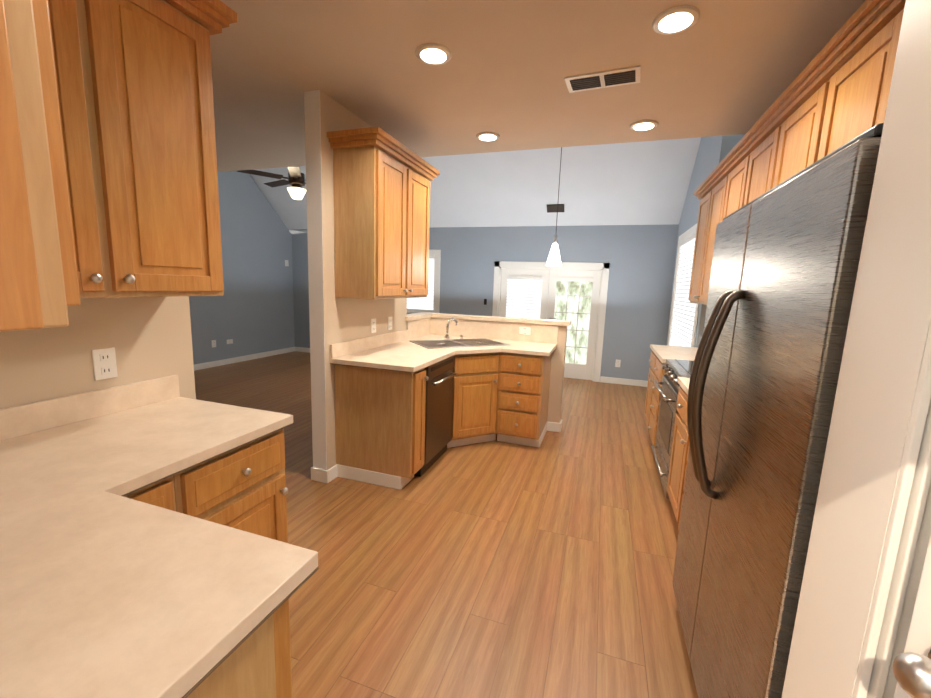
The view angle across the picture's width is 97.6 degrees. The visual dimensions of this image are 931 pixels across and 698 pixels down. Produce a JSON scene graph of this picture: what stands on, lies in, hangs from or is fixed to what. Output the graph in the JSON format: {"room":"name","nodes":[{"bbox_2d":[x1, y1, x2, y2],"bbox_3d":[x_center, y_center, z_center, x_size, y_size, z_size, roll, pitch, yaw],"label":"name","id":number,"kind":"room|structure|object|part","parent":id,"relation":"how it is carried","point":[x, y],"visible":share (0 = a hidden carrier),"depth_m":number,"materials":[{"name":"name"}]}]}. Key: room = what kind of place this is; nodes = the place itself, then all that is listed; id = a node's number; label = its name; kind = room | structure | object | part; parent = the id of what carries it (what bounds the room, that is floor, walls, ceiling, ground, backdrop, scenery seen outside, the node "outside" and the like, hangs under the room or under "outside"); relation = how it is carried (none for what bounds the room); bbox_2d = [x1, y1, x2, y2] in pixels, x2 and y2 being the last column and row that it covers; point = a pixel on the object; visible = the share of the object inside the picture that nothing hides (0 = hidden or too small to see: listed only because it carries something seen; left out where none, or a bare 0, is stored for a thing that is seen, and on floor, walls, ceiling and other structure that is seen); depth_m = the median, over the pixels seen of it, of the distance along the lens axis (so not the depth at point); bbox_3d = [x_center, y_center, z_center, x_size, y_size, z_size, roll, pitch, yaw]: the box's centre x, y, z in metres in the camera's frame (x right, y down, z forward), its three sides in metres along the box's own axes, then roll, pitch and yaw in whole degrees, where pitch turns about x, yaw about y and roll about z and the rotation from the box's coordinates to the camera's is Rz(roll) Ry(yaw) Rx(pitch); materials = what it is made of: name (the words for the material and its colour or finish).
{"room":"kitchen","nodes":[
{"label":"kitchen","id":0,"kind":"room"},
{"bbox_2d":[0,90,406,469],"bbox_3d":[-1.210,-0.260,2.256,0.121,2.650,3.640,5,9,18],"label":"wall","id":1,"kind":"structure","parent":0,"point":[148,338],"depth_m":1.85,"materials":[{"name":"beige paint"}]},
{"bbox_2d":[0,0,119,330],"bbox_3d":[-0.847,-0.534,0.336,0.888,1.003,0.337,5,9,18],"label":"upper cabinet","id":2,"kind":"object","parent":1,"relation":"attached to","point":[58,241],"depth_m":0.40,"materials":[{"name":"brown wood"}]},
{"bbox_2d":[0,375,179,438],"bbox_3d":[-1.520,0.256,1.215,0.020,0.100,1.344,5,9,18],"label":"backsplash","id":3,"kind":"structure","parent":1,"relation":"attached to","point":[23,419],"depth_m":1.50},
{"bbox_2d":[92,347,117,379],"bbox_3d":[-1.393,0.057,1.575,0.009,0.118,0.075,5,9,18],"label":"outlet","id":4,"kind":"object","parent":1,"relation":"attached to","point":[98,364],"depth_m":1.57,"materials":[{"name":"white plastic"}]},
{"bbox_3d":[-1.389,0.031,1.570,0.004,0.028,0.034,5,9,18],"label":"electrical outlet on the left wall","id":5,"kind":"part","parent":4,"relation":"part of","materials":[{"name":"white plastic"}]},
{"bbox_3d":[-1.391,0.083,1.578,0.004,0.028,0.034,5,9,18],"label":"electrical outlet on the left wall","id":6,"kind":"part","parent":4,"relation":"part of","materials":[{"name":"white plastic"}]},
{"bbox_2d":[92,0,223,296],"bbox_3d":[-1.283,-0.670,1.185,0.337,1.023,1.002,5,9,18],"label":"upper cabinet","id":7,"kind":"object","parent":1,"relation":"attached to","point":[108,175],"depth_m":1.39,"materials":[{"name":"brown wood"}]},
{"bbox_2d":[311,465,336,480],"bbox_3d":[-0.815,0.792,3.913,0.035,0.095,1.950,5,9,18],"label":"baseboard","id":8,"kind":"structure","parent":1,"relation":"attached to","point":[316,474],"depth_m":2.99,"materials":[{"name":"white wood"}]},
{"bbox_2d":[371,319,375,332],"bbox_3d":[-0.767,-0.194,3.405,0.010,0.118,0.075,5,9,18],"label":"outlet","id":9,"kind":"object","parent":1,"relation":"attached to","point":[373,325],"visible":1,"depth_m":3.40,"materials":[{"name":"white plastic"}]},
{"bbox_2d":[330,318,429,356],"bbox_3d":[-0.671,-0.138,3.686,0.020,0.185,1.736,5,9,18],"label":"backsplash","id":10,"kind":"structure","parent":1,"relation":"attached to","point":[419,328],"depth_m":3.53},
{"bbox_2d":[327,127,439,298],"bbox_3d":[-0.583,-0.942,3.160,0.385,1.075,1.016,5,9,18],"label":"upper cabinet","id":11,"kind":"object","parent":1,"relation":"attached to","point":[382,180],"visible":1,"depth_m":2.81,"materials":[{"name":"brown wood"}]},
{"bbox_2d":[388,317,391,329],"bbox_3d":[-0.677,-0.231,3.667,0.010,0.118,0.075,5,9,18],"label":"outlet","id":12,"kind":"object","parent":1,"relation":"attached to","point":[389,323],"visible":1,"depth_m":3.66,"materials":[{"name":"white plastic"}]},
{"bbox_2d":[189,171,294,364],"bbox_3d":[-4.652,-1.347,4.927,0.120,3.746,6.970,5,9,18],"label":"wall","id":13,"kind":"structure","parent":0,"point":[250,311],"depth_m":7.16,"materials":[{"name":"blue paint"}]},
{"bbox_2d":[194,347,294,370],"bbox_3d":[-4.630,0.454,5.240,0.018,0.095,6.850,5,9,18],"label":"baseboard","id":14,"kind":"structure","parent":13,"relation":"attached to","point":[200,366],"depth_m":7.18,"materials":[{"name":"white wood"}]},
{"bbox_2d":[194,351,697,697],"bbox_3d":[-1.420,0.902,3.699,7.730,0.100,8.400,5,9,18],"label":"floor","id":15,"kind":"structure","parent":0,"point":[496,569],"depth_m":2.17,"materials":[{"name":"brown wood"}]},
{"bbox_2d":[192,599,291,697],"bbox_3d":[-0.663,0.906,0.639,0.453,0.874,0.640,5,9,18],"label":"base cabinet","id":16,"kind":"object","parent":15,"relation":"on","point":[261,668],"depth_m":0.73,"materials":[{"name":"brown wood"}]},
{"bbox_2d":[0,395,318,697],"bbox_3d":[-0.915,0.375,1.025,1.304,0.037,1.344,5,9,18],"label":"countertop","id":17,"kind":"structure","parent":16,"relation":"on","point":[141,548],"depth_m":0.81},
{"bbox_2d":[335,365,429,489],"bbox_3d":[-0.626,0.542,3.012,0.637,0.874,0.214,5,9,18],"label":"base cabinet","id":18,"kind":"object","parent":15,"relation":"on","point":[418,397],"depth_m":2.91,"materials":[{"name":"brown wood"}]},
{"bbox_2d":[330,333,556,384],"bbox_3d":[-0.021,0.026,3.494,1.397,0.036,1.748,5,9,18],"label":"countertop","id":19,"kind":"structure","parent":18,"relation":"on","point":[472,358],"depth_m":3.58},
{"bbox_2d":[426,377,461,470],"bbox_3d":[-0.469,0.488,3.397,0.684,0.874,0.615,5,9,18],"label":"dishwasher","id":20,"kind":"object","parent":15,"relation":"on","point":[442,411],"depth_m":3.30,"materials":[{"name":"black metal"}]},
{"bbox_2d":[458,377,501,445],"bbox_3d":[-0.102,0.405,4.018,0.977,0.874,0.917,5,9,18],"label":"base cabinet","id":21,"kind":"object","parent":15,"relation":"on","point":[477,400],"depth_m":3.68,"materials":[{"name":"brown wood"}]},
{"bbox_2d":[498,353,551,446],"bbox_3d":[0.541,0.438,3.948,0.458,0.874,0.646,5,9,18],"label":"base cabinet","id":22,"kind":"object","parent":15,"relation":"on","point":[522,409],"depth_m":3.70,"materials":[{"name":"brown wood"}]},
{"bbox_2d":[644,344,697,445],"bbox_3d":[2.076,0.440,3.826,0.661,1.012,0.975,5,9,18],"label":"base cabinet","id":23,"kind":"object","parent":15,"relation":"on","point":[660,355],"visible":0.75,"depth_m":3.78,"materials":[{"name":"brown wood"}]},
{"bbox_2d":[651,359,693,503],"bbox_3d":[1.782,0.553,3.012,0.690,1.020,0.760,5,9,18],"label":"range","id":24,"kind":"object","parent":15,"relation":"on","point":[675,369],"visible":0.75,"depth_m":3.02,"materials":[{"name":"silver metal"}]},
{"bbox_2d":[667,377,689,527],"bbox_3d":[1.521,0.671,2.204,0.661,1.012,0.945,5,9,18],"label":"base cabinet","id":25,"kind":"object","parent":15,"relation":"on","point":[678,465],"visible":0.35,"depth_m":2.49,"materials":[{"name":"brown wood"}]},
{"bbox_2d":[672,123,883,697],"bbox_3d":[1.129,0.425,1.247,0.806,1.767,1.015,5,9,18],"label":"refrigerator","id":26,"kind":"object","parent":15,"relation":"on","point":[764,376],"visible":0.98,"depth_m":1.04,"materials":[{"name":"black metal"}]},
{"bbox_2d":[250,137,700,228],"bbox_3d":[-0.530,-2.541,5.501,7.370,1.518,3.170,5,9,18],"label":"ceiling","id":27,"kind":"structure","parent":0,"point":[639,183],"depth_m":5.90,"materials":[{"name":"white paint"}]},
{"bbox_2d":[237,166,305,199],"bbox_3d":[-2.210,-2.390,5.379,1.331,0.797,1.281,5,9,18],"label":"room ceiling fan","id":28,"kind":"object","parent":27,"relation":"hanging from","point":[296,181],"visible":0.69,"depth_m":5.29,"materials":[{"name":"brown metal"}]},
{"bbox_2d":[546,147,561,265],"bbox_3d":[1.172,-1.986,5.120,0.200,1.842,0.200,5,9,18],"label":"dining pendant light","id":29,"kind":"object","parent":27,"relation":"hanging from","point":[554,259],"visible":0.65,"depth_m":5.18,"materials":[{"name":"white glass"}]},
{"bbox_2d":[547,204,563,212],"bbox_3d":[1.367,-2.135,6.184,0.260,0.100,0.114,5,9,18],"label":"ceiling vent","id":30,"kind":"object","parent":27,"relation":"in","point":[551,208],"visible":1,"depth_m":6.17,"materials":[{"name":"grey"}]},
{"bbox_2d":[288,224,678,380],"bbox_3d":[-0.200,-0.892,7.249,7.170,2.448,0.120,5,9,18],"label":"wall","id":31,"kind":"structure","parent":0,"point":[640,259],"depth_m":6.43,"materials":[{"name":"blue paint"}]},
{"bbox_2d":[295,347,309,352],"bbox_3d":[-1.545,0.168,7.788,4.160,0.095,0.015,5,9,18],"label":"baseboard","id":32,"kind":"structure","parent":31,"relation":"attached to","point":[300,349],"depth_m":8.38,"materials":[{"name":"white wood"}]},
{"bbox_2d":[407,250,440,312],"bbox_3d":[-0.881,-1.198,7.396,0.960,1.180,0.140,5,9,18],"label":"living room window","id":33,"kind":"structure","parent":31,"relation":"in","point":[424,304],"depth_m":7.30,"materials":[{"name":"white glass"}]},
{"bbox_2d":[497,267,602,380],"bbox_3d":[1.345,-0.436,6.775,1.661,1.798,0.119,5,9,18],"label":"french door","id":34,"kind":"structure","parent":31,"relation":"in","point":[527,292],"depth_m":6.71,"materials":[{"name":"white"}]},
{"bbox_2d":[492,261,609,381],"bbox_3d":[1.327,-0.471,6.714,1.835,1.885,0.016,5,9,18],"label":"door frame","id":35,"kind":"structure","parent":31,"relation":"attached to","point":[605,267],"depth_m":6.50,"materials":[{"name":"white wood"}]},
{"bbox_2d":[600,376,647,386],"bbox_3d":[2.578,0.523,6.426,0.865,0.095,0.018,5,9,18],"label":"baseboard","id":36,"kind":"structure","parent":31,"relation":"attached to","point":[642,383],"depth_m":6.44,"materials":[{"name":"white wood"}]},
{"bbox_2d":[406,318,567,422],"bbox_3d":[0.157,0.278,4.169,1.600,1.100,0.680,5,9,18],"label":"wall","id":37,"kind":"structure","parent":0,"point":[556,382],"depth_m":4.14,"materials":[{"name":"beige paint"}]},
{"bbox_2d":[405,312,570,325],"bbox_3d":[0.177,-0.287,4.082,1.660,0.041,0.740,5,9,18],"label":"trim","id":38,"kind":"structure","parent":37,"relation":"on","point":[416,316],"depth_m":4.23,"materials":[{"name":"beige stone"}]},
{"bbox_2d":[430,317,557,344],"bbox_3d":[0.261,-0.199,4.291,1.397,0.185,0.012,5,9,18],"label":"backsplash","id":39,"kind":"structure","parent":37,"relation":"attached to","point":[501,331],"depth_m":4.25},
{"bbox_2d":[519,327,530,334],"bbox_3d":[0.606,-0.186,4.162,0.118,0.080,0.010,5,9,18],"label":"outlet","id":40,"kind":"object","parent":37,"relation":"attached to","point":[525,330],"visible":1,"depth_m":4.16,"materials":[{"name":"white plastic"}]},
{"bbox_2d":[547,419,561,429],"bbox_3d":[0.263,0.731,4.552,1.595,0.095,0.045,5,9,18],"label":"baseboard","id":41,"kind":"structure","parent":37,"relation":"attached to","point":[550,425],"depth_m":4.21,"materials":[{"name":"white"}]},
{"bbox_2d":[210,0,864,171],"bbox_3d":[-1.681,-1.665,2.239,7.370,0.100,3.920,5,9,18],"label":"ceiling","id":42,"kind":"structure","parent":0,"point":[726,67],"depth_m":2.25,"materials":[{"name":"beige paint"}]},
{"bbox_2d":[415,43,451,64],"bbox_3d":[-0.168,-1.539,2.134,0.190,0.012,0.190,5,9,18],"label":"recessed light","id":43,"kind":"object","parent":42,"relation":"in","point":[433,54],"visible":1,"depth_m":2.11,"materials":[{"name":"white glass"}]},
{"bbox_2d":[476,132,499,140],"bbox_3d":[0.179,-1.702,3.272,0.190,0.012,0.190,5,9,18],"label":"recessed light","id":44,"kind":"object","parent":42,"relation":"in","point":[487,136],"visible":0.98,"depth_m":3.24,"materials":[{"name":"white glass"}]},
{"bbox_2d":[565,65,640,92],"bbox_3d":[0.784,-1.536,2.331,0.400,0.012,0.180,6,9,22],"label":"ceiling vent","id":45,"kind":"object","parent":42,"relation":"in","point":[608,78],"visible":1,"depth_m":2.31,"materials":[{"name":"white"}]},
{"bbox_2d":[630,120,657,130],"bbox_3d":[1.290,-1.613,2.947,0.190,0.012,0.190,5,9,18],"label":"recessed light","id":46,"kind":"object","parent":42,"relation":"in","point":[643,125],"visible":0.96,"depth_m":2.92,"materials":[{"name":"white glass"}]},
{"bbox_2d":[652,5,699,34],"bbox_3d":[0.930,-1.450,1.803,0.190,0.012,0.190,5,9,18],"label":"recessed light","id":47,"kind":"object","parent":42,"relation":"in","point":[675,20],"visible":0.98,"depth_m":1.78,"materials":[{"name":"white glass"}]},
{"bbox_2d":[666,134,744,347],"bbox_3d":[2.917,-1.099,5.034,0.320,3.746,2.220,5,9,18],"label":"wall","id":48,"kind":"structure","parent":0,"point":[713,152],"depth_m":4.60,"materials":[{"name":"blue paint"}]},
{"bbox_2d":[667,224,698,346],"bbox_3d":[2.730,-0.549,5.059,0.140,1.860,1.820,5,9,18],"label":"dining room window","id":49,"kind":"structure","parent":48,"relation":"in","point":[683,311],"depth_m":5.19,"materials":[{"name":"white glass"}]},
{"bbox_2d":[688,172,723,304],"bbox_3d":[2.227,-0.880,3.437,0.347,1.013,1.034,5,9,18],"label":"upper cabinet","id":50,"kind":"object","parent":48,"relation":"attached to","point":[709,205],"depth_m":3.54,"materials":[{"name":"brown wood"}]},
{"bbox_2d":[782,0,930,697],"bbox_3d":[1.005,0.080,0.558,0.712,2.650,0.195,5,9,18],"label":"wall","id":51,"kind":"structure","parent":0,"point":[889,322],"depth_m":0.67,"materials":[{"name":"white paint"}]},
{"bbox_2d":[852,323,930,697],"bbox_3d":[0.654,0.290,0.593,0.060,2.200,0.020,5,9,18],"label":"door frame","id":52,"kind":"structure","parent":51,"relation":"attached to","point":[907,538],"depth_m":0.60,"materials":[{"name":"white"}]},
{"bbox_2d":[892,535,930,697],"bbox_3d":[0.658,0.440,0.159,0.207,2.020,0.800,1,9,-7],"label":"door","id":53,"kind":"structure","parent":51,"relation":"in","point":[918,640],"depth_m":0.53,"materials":[{"name":"white"}]},
{"bbox_3d":[0.621,0.393,0.491,0.207,0.060,0.060,1,9,-7],"label":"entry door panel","id":54,"kind":"part","parent":53,"relation":"part of","materials":[{"name":"metal"}]},
{"bbox_3d":[1.855,-0.076,1.762,0.120,2.650,4.870,5,9,18],"label":"wall","id":55,"kind":"structure","parent":0,"visible":0},
{"bbox_2d":[708,120,771,291],"bbox_3d":[1.931,-0.757,2.572,0.347,1.013,1.108,5,9,18],"label":"upper cabinet","id":56,"kind":"object","parent":55,"relation":"attached to","point":[743,182],"depth_m":2.60,"materials":[{"name":"brown wood"}]},
{"bbox_2d":[760,40,851,195],"bbox_3d":[1.687,-0.655,1.857,0.347,1.013,0.714,5,9,18],"label":"upper cabinet","id":57,"kind":"object","parent":55,"relation":"attached to","point":[833,96],"depth_m":1.81,"materials":[{"name":"brown wood"}]},
{"bbox_2d":[832,0,887,151],"bbox_3d":[1.526,-0.797,1.331,0.347,0.583,0.452,5,9,18],"label":"upper cabinet","id":58,"kind":"object","parent":55,"relation":"attached to","point":[864,50],"depth_m":1.43,"materials":[{"name":"brown wood"}]},
{"bbox_2d":[868,0,905,129],"bbox_3d":[1.414,-0.751,1.006,0.347,0.583,0.538,5,9,18],"label":"upper cabinet","id":59,"kind":"object","parent":55,"relation":"attached to","point":[892,26],"depth_m":1.30,"materials":[{"name":"brown wood"}]},
{"label":"outside","id":60,"kind":"structure","parent":0,"visible":0},
{"bbox_2d":[541,269,600,377],"bbox_3d":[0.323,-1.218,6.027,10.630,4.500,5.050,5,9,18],"label":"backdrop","id":61,"kind":"structure","parent":60,"point":[575,287],"depth_m":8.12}
]}

